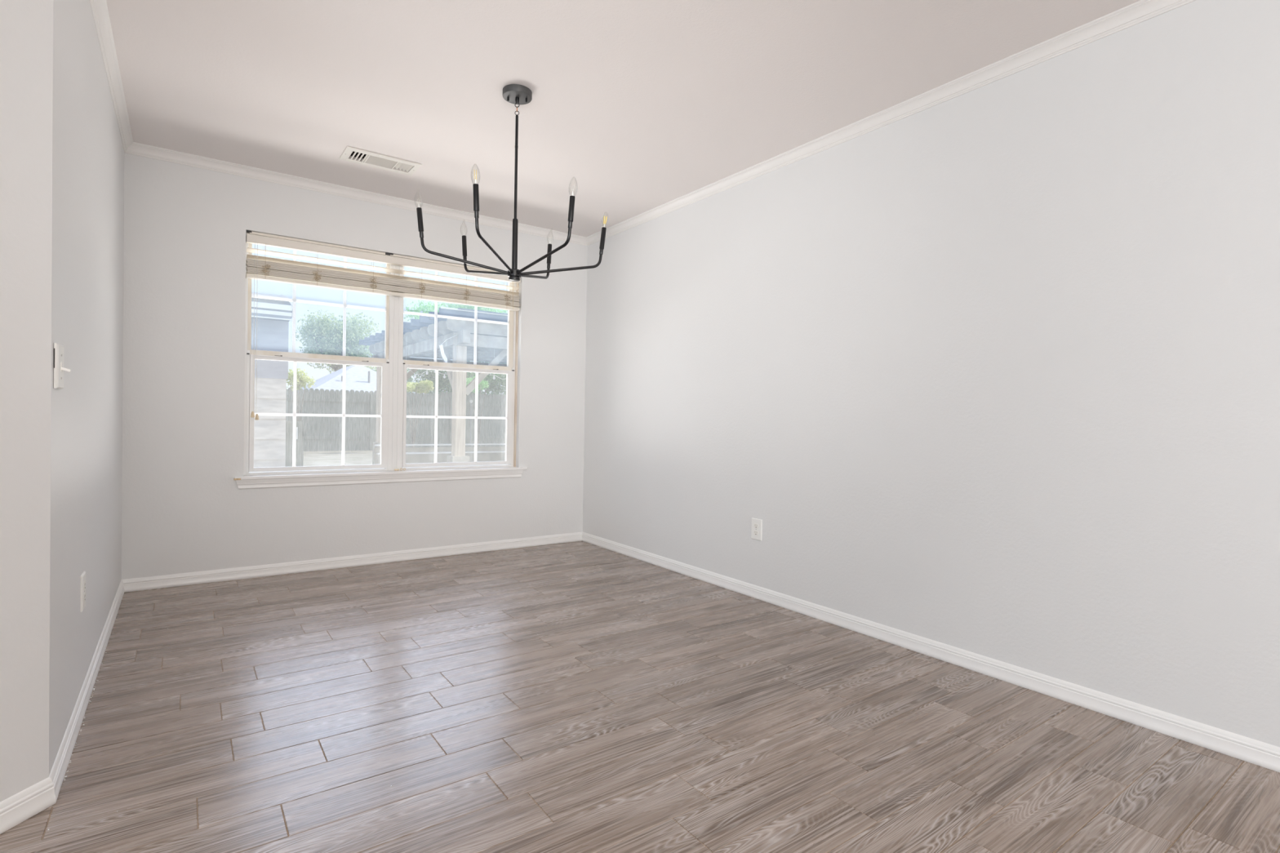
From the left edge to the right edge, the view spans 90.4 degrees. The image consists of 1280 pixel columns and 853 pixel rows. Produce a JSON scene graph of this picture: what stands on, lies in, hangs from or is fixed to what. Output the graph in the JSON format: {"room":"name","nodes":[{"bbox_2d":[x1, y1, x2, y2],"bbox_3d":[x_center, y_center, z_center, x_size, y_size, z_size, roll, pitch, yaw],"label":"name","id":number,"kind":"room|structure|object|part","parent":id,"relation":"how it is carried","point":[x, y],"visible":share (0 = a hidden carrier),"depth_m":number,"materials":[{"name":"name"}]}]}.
{"room":"dining room","nodes":[
{"label":"dining room","id":0,"kind":"room"},
{"bbox_2d":[0,0,124,802],"bbox_3d":[-2.177,-0.288,2.442,0.150,2.440,2.371,1,1,-36],"label":"wall","id":1,"kind":"structure","parent":0,"point":[62,153],"depth_m":1.61,"materials":[{"name":"white paint"}]},
{"bbox_2d":[0,777,56,834],"bbox_3d":[-1.498,0.923,1.548,0.015,0.070,0.130,1,1,9],"label":"baseboard","id":2,"kind":"structure","parent":1,"relation":"attached to","point":[15,810],"depth_m":1.55,"materials":[{"name":"white paint"}]},
{"bbox_2d":[53,342,71,389],"bbox_3d":[-1.505,-0.156,1.659,0.029,0.116,0.078,1,1,-36],"label":"light switch","id":3,"kind":"object","parent":1,"relation":"attached to","point":[59,350],"visible":1,"depth_m":1.63,"materials":[{"name":"white plastic"}]},
{"bbox_3d":[-1.512,-0.156,1.654,0.008,0.116,0.078,1,1,-33],"label":"plate","id":4,"kind":"part","parent":3,"relation":"part of","materials":[{"name":"white plastic"}]},
{"bbox_2d":[80,571,85,612],"bbox_3d":[-1.849,0.548,2.111,0.008,0.119,0.079,1,1,-36],"label":"wall outlet","id":5,"kind":"object","parent":1,"relation":"attached to","point":[82,579],"visible":1,"depth_m":2.08,"materials":[{"name":"white plastic"}]},
{"bbox_2d":[48,579,124,800],"bbox_3d":[-2.155,0.896,2.538,0.015,0.070,2.294,1,1,-36],"label":"baseboard","id":6,"kind":"structure","parent":1,"relation":"attached to","point":[57,774],"depth_m":2.06,"materials":[{"name":"white paint"}]},
{"bbox_2d":[88,0,133,152],"bbox_3d":[-2.097,-1.480,2.507,0.039,0.056,2.304,1,1,-36],"label":"crown molding","id":7,"kind":"structure","parent":1,"relation":"attached to","point":[100,11],"depth_m":2.61,"materials":[{"name":"white paint"}]},
{"bbox_2d":[121,152,587,579],"bbox_3d":[-1.670,-0.306,4.357,3.207,2.440,0.150,1,1,-36],"label":"wall","id":8,"kind":"structure","parent":0,"point":[184,509],"depth_m":3.79,"materials":[{"name":"white paint"}]},
{"bbox_2d":[121,532,582,592],"bbox_3d":[-1.645,0.880,4.307,2.907,0.070,0.015,1,1,-36],"label":"baseboard","id":9,"kind":"structure","parent":8,"relation":"attached to","point":[133,584],"depth_m":4.07,"materials":[{"name":"white paint"}]},
{"bbox_2d":[125,142,586,245],"bbox_3d":[-1.592,-1.496,4.264,2.907,0.056,0.039,1,1,-36],"label":"crown molding","id":10,"kind":"structure","parent":8,"relation":"attached to","point":[135,148],"depth_m":4.00,"materials":[{"name":"white paint"}]},
{"bbox_2d":[233,466,527,488],"bbox_3d":[-1.653,0.341,4.327,1.882,0.076,0.109,1,1,-36],"label":"window sill","id":11,"kind":"structure","parent":8,"relation":"attached to","point":[290,480],"depth_m":4.19,"materials":[{"name":"white paint"}]},
{"bbox_2d":[243,232,519,475],"bbox_3d":[-1.684,-0.431,4.372,1.775,1.465,0.095,1,1,-36],"label":"window","id":12,"kind":"structure","parent":8,"relation":"in","point":[393,416],"depth_m":4.33,"materials":[{"name":"white plastic"}]},
{"bbox_3d":[-2.051,-0.078,4.093,0.794,0.713,0.034,1,1,-36],"label":"sash","id":13,"kind":"part","parent":12,"relation":"part of","materials":[{"name":"white plastic"}]},
{"bbox_3d":[-2.056,-0.789,4.103,0.827,0.722,0.032,1,1,-36],"label":"sash","id":14,"kind":"part","parent":12,"relation":"part of","materials":[{"name":"plastic"}]},
{"bbox_3d":[-2.083,-0.087,4.133,0.819,0.740,0.012,1,1,-36],"label":"screen frame","id":15,"kind":"part","parent":12,"relation":"part of","materials":[{"name":"white plastic"}]},
{"bbox_2d":[245,230,520,420],"bbox_3d":[-1.642,-0.597,4.311,1.765,1.126,0.084,0,1,-36],"label":"window blind","id":16,"kind":"object","parent":12,"relation":"attached to","point":[258,267],"visible":0.98,"depth_m":4.19,"materials":[{"name":"white"}]},
{"bbox_3d":[-2.304,-0.598,3.795,0.004,1.015,0.006,1,1,-36],"label":"lift cord","id":17,"kind":"part","parent":16,"relation":"part of","materials":[{"name":"white fabric"}]},
{"bbox_3d":[-2.293,-0.590,3.803,0.004,1.030,0.006,1,1,-36],"label":"lift cord","id":18,"kind":"part","parent":16,"relation":"part of","materials":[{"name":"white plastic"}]},
{"bbox_3d":[-2.270,-1.005,3.849,0.051,0.230,0.071,1,1,-36],"label":"ladder cord","id":19,"kind":"part","parent":16,"relation":"part of","materials":[{"name":"beige fabric"}]},
{"bbox_3d":[-2.044,-1.003,4.011,0.054,0.230,0.071,1,1,-36],"label":"ladder cord","id":20,"kind":"part","parent":16,"relation":"part of","materials":[{"name":"beige fabric"}]},
{"bbox_3d":[-1.772,-1.001,4.208,0.054,0.230,0.069,1,1,-36],"label":"ladder cord","id":21,"kind":"part","parent":16,"relation":"part of","materials":[{"name":"beige fabric"}]},
{"bbox_3d":[-1.640,-0.895,4.312,1.761,0.022,0.053,1,1,-36],"label":"rail","id":22,"kind":"part","parent":16,"relation":"part of","materials":[{"name":"white wood"}]},
{"bbox_3d":[-1.513,-0.999,4.393,0.047,0.230,0.070,1,1,-36],"label":"ladder cord","id":23,"kind":"part","parent":16,"relation":"part of","materials":[{"name":"beige fabric"}]},
{"bbox_3d":[-1.006,-0.994,4.758,0.057,0.230,0.070,1,1,-36],"label":"ladder cord","id":24,"kind":"part","parent":16,"relation":"part of","materials":[{"name":"beige fabric"}]},
{"bbox_3d":[-1.338,-0.080,4.668,0.820,0.740,0.012,1,1,-36],"label":"screen frame","id":25,"kind":"part","parent":12,"relation":"part of","materials":[{"name":"white plastic"}]},
{"bbox_3d":[-1.311,-0.071,4.625,0.806,0.713,0.034,1,1,-36],"label":"sash","id":26,"kind":"part","parent":12,"relation":"part of","materials":[{"name":"white plastic"}]},
{"bbox_3d":[-1.310,-0.782,4.638,0.828,0.722,0.032,1,1,-36],"label":"sash","id":27,"kind":"part","parent":12,"relation":"part of","materials":[{"name":"plastic"}]},
{"bbox_2d":[106,0,1140,236],"bbox_3d":[-0.692,-1.555,0.010,6.707,0.220,8.305,1,1,-36],"label":"ceiling","id":28,"kind":"structure","parent":0,"point":[648,104],"depth_m":2.71,"materials":[{"name":"white paint"}]},
{"bbox_2d":[339,146,422,175],"bbox_3d":[-1.475,-1.568,3.619,0.398,0.128,0.212,1,1,-36],"label":"ceiling vent","id":29,"kind":"object","parent":28,"relation":"in","point":[370,158],"visible":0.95,"depth_m":3.61,"materials":[{"name":"grey metal"}]},
{"bbox_2d":[414,84,608,281],"bbox_3d":[-0.549,-1.066,2.818,0.807,0.834,0.832,1,1,-36],"label":"chandelier","id":30,"kind":"object","parent":28,"relation":"hanging from","point":[517,94],"visible":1,"depth_m":2.80,"materials":[{"name":"black metal"}]},
{"bbox_3d":[-0.757,-0.740,2.759,0.374,0.129,0.013,1,1,-17],"label":"arm","id":31,"kind":"part","parent":30,"relation":"part of","materials":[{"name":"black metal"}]},
{"bbox_3d":[-0.714,-0.739,2.962,0.379,0.123,0.013,2,1,42],"label":"arm","id":32,"kind":"part","parent":30,"relation":"part of","materials":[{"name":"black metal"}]},
{"bbox_3d":[-0.595,-0.738,2.616,0.013,0.135,0.370,1,1,11],"label":"arm","id":33,"kind":"part","parent":30,"relation":"part of","materials":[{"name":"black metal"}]},
{"bbox_3d":[-0.548,-1.145,2.814,0.013,0.466,0.013,2,1,27],"label":"hanging rod","id":34,"kind":"part","parent":30,"relation":"part of","materials":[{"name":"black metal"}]},
{"bbox_3d":[-0.543,-1.442,2.809,0.017,0.022,0.017,1,1,-36],"label":"loop stem","id":35,"kind":"part","parent":30,"relation":"part of","materials":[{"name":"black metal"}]},
{"bbox_3d":[-0.506,-0.736,3.025,0.013,0.123,0.377,1,1,14],"label":"arm","id":36,"kind":"part","parent":30,"relation":"part of","materials":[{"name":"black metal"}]},
{"bbox_3d":[-0.409,-0.735,2.674,0.370,0.135,0.013,2,1,45],"label":"arm","id":37,"kind":"part","parent":30,"relation":"part of","materials":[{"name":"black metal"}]},
{"bbox_3d":[-0.355,-0.735,2.883,0.377,0.131,0.013,1,1,-17],"label":"arm","id":38,"kind":"part","parent":30,"relation":"part of","materials":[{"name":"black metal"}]},
{"bbox_2d":[0,541,1279,852],"bbox_3d":[-0.742,1.044,0.047,6.707,0.100,8.305,1,1,-36],"label":"floor","id":39,"kind":"structure","parent":0,"point":[646,740],"depth_m":2.00,"materials":[{"name":"brown wood"}]},
{"bbox_2d":[582,0,1279,747],"bbox_3d":[1.947,-0.202,1.939,0.150,2.440,8.000,1,1,-36],"label":"wall","id":40,"kind":"structure","parent":0,"point":[992,370],"depth_m":2.49,"materials":[{"name":"white paint"}]},
{"bbox_2d":[751,517,762,541],"bbox_3d":[0.658,0.581,3.589,0.008,0.119,0.079,1,1,-36],"label":"wall outlet","id":41,"kind":"object","parent":40,"relation":"attached to","point":[757,524],"visible":1,"depth_m":3.58,"materials":[{"name":"white plastic"}]},
{"bbox_2d":[753,530,758,535],"bbox_3d":[0.656,0.601,3.589,0.004,0.027,0.034,1,1,-36],"label":"receptacle","id":42,"kind":"object","parent":41,"relation":"attached to","point":[755,532],"depth_m":3.59,"materials":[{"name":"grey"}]},
{"bbox_2d":[586,0,1195,245],"bbox_3d":[1.893,-1.395,1.867,0.039,0.056,8.000,1,1,-36],"label":"crown molding","id":43,"kind":"structure","parent":40,"relation":"attached to","point":[1141,11],"depth_m":2.72,"materials":[{"name":"white paint"}]},
{"bbox_2d":[582,532,1279,773],"bbox_3d":[1.857,0.982,1.908,0.015,0.070,8.000,1,1,-36],"label":"baseboard","id":44,"kind":"structure","parent":40,"relation":"attached to","point":[1247,749],"depth_m":2.49,"materials":[{"name":"white paint"}]},
{"label":"outside","id":45,"kind":"structure","parent":0,"visible":0},
{"bbox_2d":[290,423,503,466],"bbox_3d":[-18.649,0.351,38.367,105.000,0.200,74.840,1,1,-36],"label":"ground","id":46,"kind":"structure","parent":45,"point":[353,457],"depth_m":15.92,"materials":[{"name":"beige concrete"}]},
{"bbox_2d":[251,292,292,467],"bbox_3d":[-7.609,-0.413,7.922,5.415,2.625,3.330,1,1,-36],"label":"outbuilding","id":47,"kind":"structure","parent":46,"relation":"on","point":[273,316],"depth_m":8.17,"materials":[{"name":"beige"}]},
{"bbox_3d":[-6.678,-1.597,6.541,5.300,0.043,0.006,1,1,-36],"label":"ribbed panel","id":48,"kind":"part","parent":47,"relation":"part of","materials":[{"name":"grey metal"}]},
{"bbox_3d":[-6.625,-1.532,6.566,5.415,0.312,0.030,1,1,-36],"label":"fascia trim","id":49,"kind":"part","parent":47,"relation":"part of","materials":[{"name":"white"}]},
{"bbox_2d":[285,420,303,466],"bbox_3d":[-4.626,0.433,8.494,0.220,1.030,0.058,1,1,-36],"label":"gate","id":50,"kind":"object","parent":46,"relation":"on","point":[289,424],"visible":0.53,"depth_m":8.48,"materials":[{"name":"white wood"}]},
{"bbox_3d":[-4.583,0.089,8.489,0.015,0.160,0.015,1,1,-13],"label":"handle","id":51,"kind":"part","parent":50,"relation":"part of","materials":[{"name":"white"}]},
{"bbox_2d":[286,368,315,457],"bbox_3d":[-7.940,-0.282,14.757,0.737,2.155,0.393,1,1,-10],"label":"tree","id":52,"kind":"object","parent":46,"relation":"on","point":[301,380],"visible":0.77,"depth_m":14.73,"materials":[{"name":"green plant"}]},
{"bbox_2d":[295,309,378,373],"bbox_3d":[-15.372,-2.786,32.754,3.911,6.370,3.367,1,1,8],"label":"shade tree","id":53,"kind":"object","parent":46,"relation":"on","point":[322,337],"visible":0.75,"depth_m":32.09,"materials":[{"name":"green plant"}]},
{"bbox_2d":[292,364,414,441],"bbox_3d":[-12.821,-1.093,28.252,4.550,3.200,8.000,1,1,-36],"label":"house","id":54,"kind":"structure","parent":46,"relation":"on","point":[358,378],"depth_m":25.58,"materials":[{"name":"grey"}]},
{"bbox_2d":[285,387,506,451],"bbox_3d":[-6.365,-0.194,20.516,34.128,1.872,0.146,1,1,-36],"label":"picket fence","id":55,"kind":"object","parent":46,"relation":"on","point":[357,402],"visible":0.11,"depth_m":19.22,"materials":[{"name":"grey wood"}]},
{"bbox_3d":[-8.120,-0.123,19.223,0.090,1.700,0.090,1,1,-36],"label":"post","id":56,"kind":"part","parent":55,"relation":"part of","materials":[{"name":"grey wood"}]},
{"bbox_3d":[-6.427,-0.751,20.499,34.000,0.085,0.038,1,1,-36],"label":"rail","id":57,"kind":"part","parent":55,"relation":"part of","materials":[{"name":"grey wood"}]},
{"bbox_3d":[-6.448,0.348,20.515,34.000,0.085,0.038,1,1,-36],"label":"rail","id":58,"kind":"part","parent":55,"relation":"part of","materials":[{"name":"grey wood"}]},
{"bbox_3d":[-6.138,-0.105,20.646,0.090,1.700,0.090,1,1,-36],"label":"post","id":59,"kind":"part","parent":55,"relation":"part of","materials":[{"name":"grey wood"}]},
{"bbox_2d":[406,379,434,447],"bbox_3d":[-6.663,-0.325,18.745,1.135,2.177,0.645,1,1,-36],"label":"tree","id":60,"kind":"object","parent":46,"relation":"on","point":[424,385],"visible":0.93,"depth_m":18.69,"materials":[{"name":"green plant"}]},
{"bbox_2d":[359,306,507,464],"bbox_3d":[-2.020,-0.354,12.015,5.130,2.602,5.200,1,1,-36],"label":"pergola","id":61,"kind":"object","parent":46,"relation":"on","point":[418,334],"visible":0.3,"depth_m":9.07,"materials":[{"name":"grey wood"}]},
{"bbox_3d":[-5.079,0.598,12.432,0.240,0.570,0.240,1,1,-36],"label":"post","id":62,"kind":"part","parent":61,"relation":"part of","materials":[{"name":"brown wood"}]},
{"bbox_3d":[-5.064,-0.177,12.421,0.150,2.120,0.150,1,1,-36],"label":"post","id":63,"kind":"part","parent":61,"relation":"part of","materials":[{"name":"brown wood"}]},
{"bbox_2d":[439,337,451,362],"bbox_3d":[-2.550,-1.038,8.514,0.079,0.431,0.390,1,1,16],"label":"streamer","id":64,"kind":"object","parent":61,"relation":"hanging from","point":[441,346],"visible":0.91,"depth_m":8.37,"materials":[{"name":"white"}]},
{"bbox_2d":[408,354,501,379],"bbox_3d":[-2.644,-0.889,9.845,1.775,0.869,0.782,1,1,-9],"label":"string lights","id":65,"kind":"object","parent":61,"relation":"hanging from","point":[427,372],"visible":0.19,"depth_m":9.65,"materials":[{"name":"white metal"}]},
{"bbox_3d":[-2.555,0.697,8.915,0.240,0.570,0.240,1,1,-36],"label":"post","id":66,"kind":"part","parent":61,"relation":"part of","materials":[{"name":"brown wood"}]},
{"bbox_3d":[-2.540,-0.078,8.904,0.150,2.120,0.150,1,1,-36],"label":"post","id":67,"kind":"part","parent":61,"relation":"part of","materials":[{"name":"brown wood"}]},
{"bbox_2d":[373,443,505,464],"bbox_3d":[-2.441,0.625,11.073,4.100,0.655,0.255,1,1,-36],"label":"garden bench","id":68,"kind":"object","parent":46,"relation":"on","point":[413,455],"visible":0.26,"depth_m":10.56,"materials":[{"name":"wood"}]},
{"bbox_3d":[-4.061,0.686,9.899,0.080,0.505,0.215,1,1,-36],"label":"leg","id":69,"kind":"part","parent":68,"relation":"part of","materials":[{"name":"brown wood"}]},
{"bbox_2d":[404,299,507,379],"bbox_3d":[-5.995,-1.993,21.975,3.950,5.448,2.221,1,1,-36],"label":"leafy tree","id":70,"kind":"object","parent":46,"relation":"on","point":[431,308],"visible":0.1,"depth_m":21.38,"materials":[{"name":"green plant"}]},
{"bbox_2d":[406,368,506,428],"bbox_3d":[-6.184,-0.730,22.625,5.804,2.890,1.114,1,1,-36],"label":"hedge","id":71,"kind":"object","parent":46,"relation":"on","point":[442,382],"visible":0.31,"depth_m":22.07,"materials":[{"name":"green plant"}]},
{"bbox_2d":[469,399,472,446],"bbox_3d":[-3.155,0.213,11.832,0.060,1.430,0.058,1,1,-36],"label":"light","id":72,"kind":"object","parent":46,"relation":"on","point":[470,400],"visible":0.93,"depth_m":11.82,"materials":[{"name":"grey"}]},
{"bbox_2d":[466,376,488,446],"bbox_3d":[-5.321,-0.438,20.363,1.050,2.408,0.468,1,1,-36],"label":"shrub","id":73,"kind":"object","parent":46,"relation":"on","point":[482,383],"visible":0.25,"depth_m":20.41,"materials":[{"name":"green plant"}]},
{"bbox_2d":[467,310,507,393],"bbox_3d":[-4.455,-2.204,25.593,5.745,5.828,3.070,1,1,-36],"label":"leafy tree","id":74,"kind":"object","parent":46,"relation":"on","point":[507,310],"visible":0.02,"depth_m":24.90,"materials":[{"name":"green plant"}]}
]}

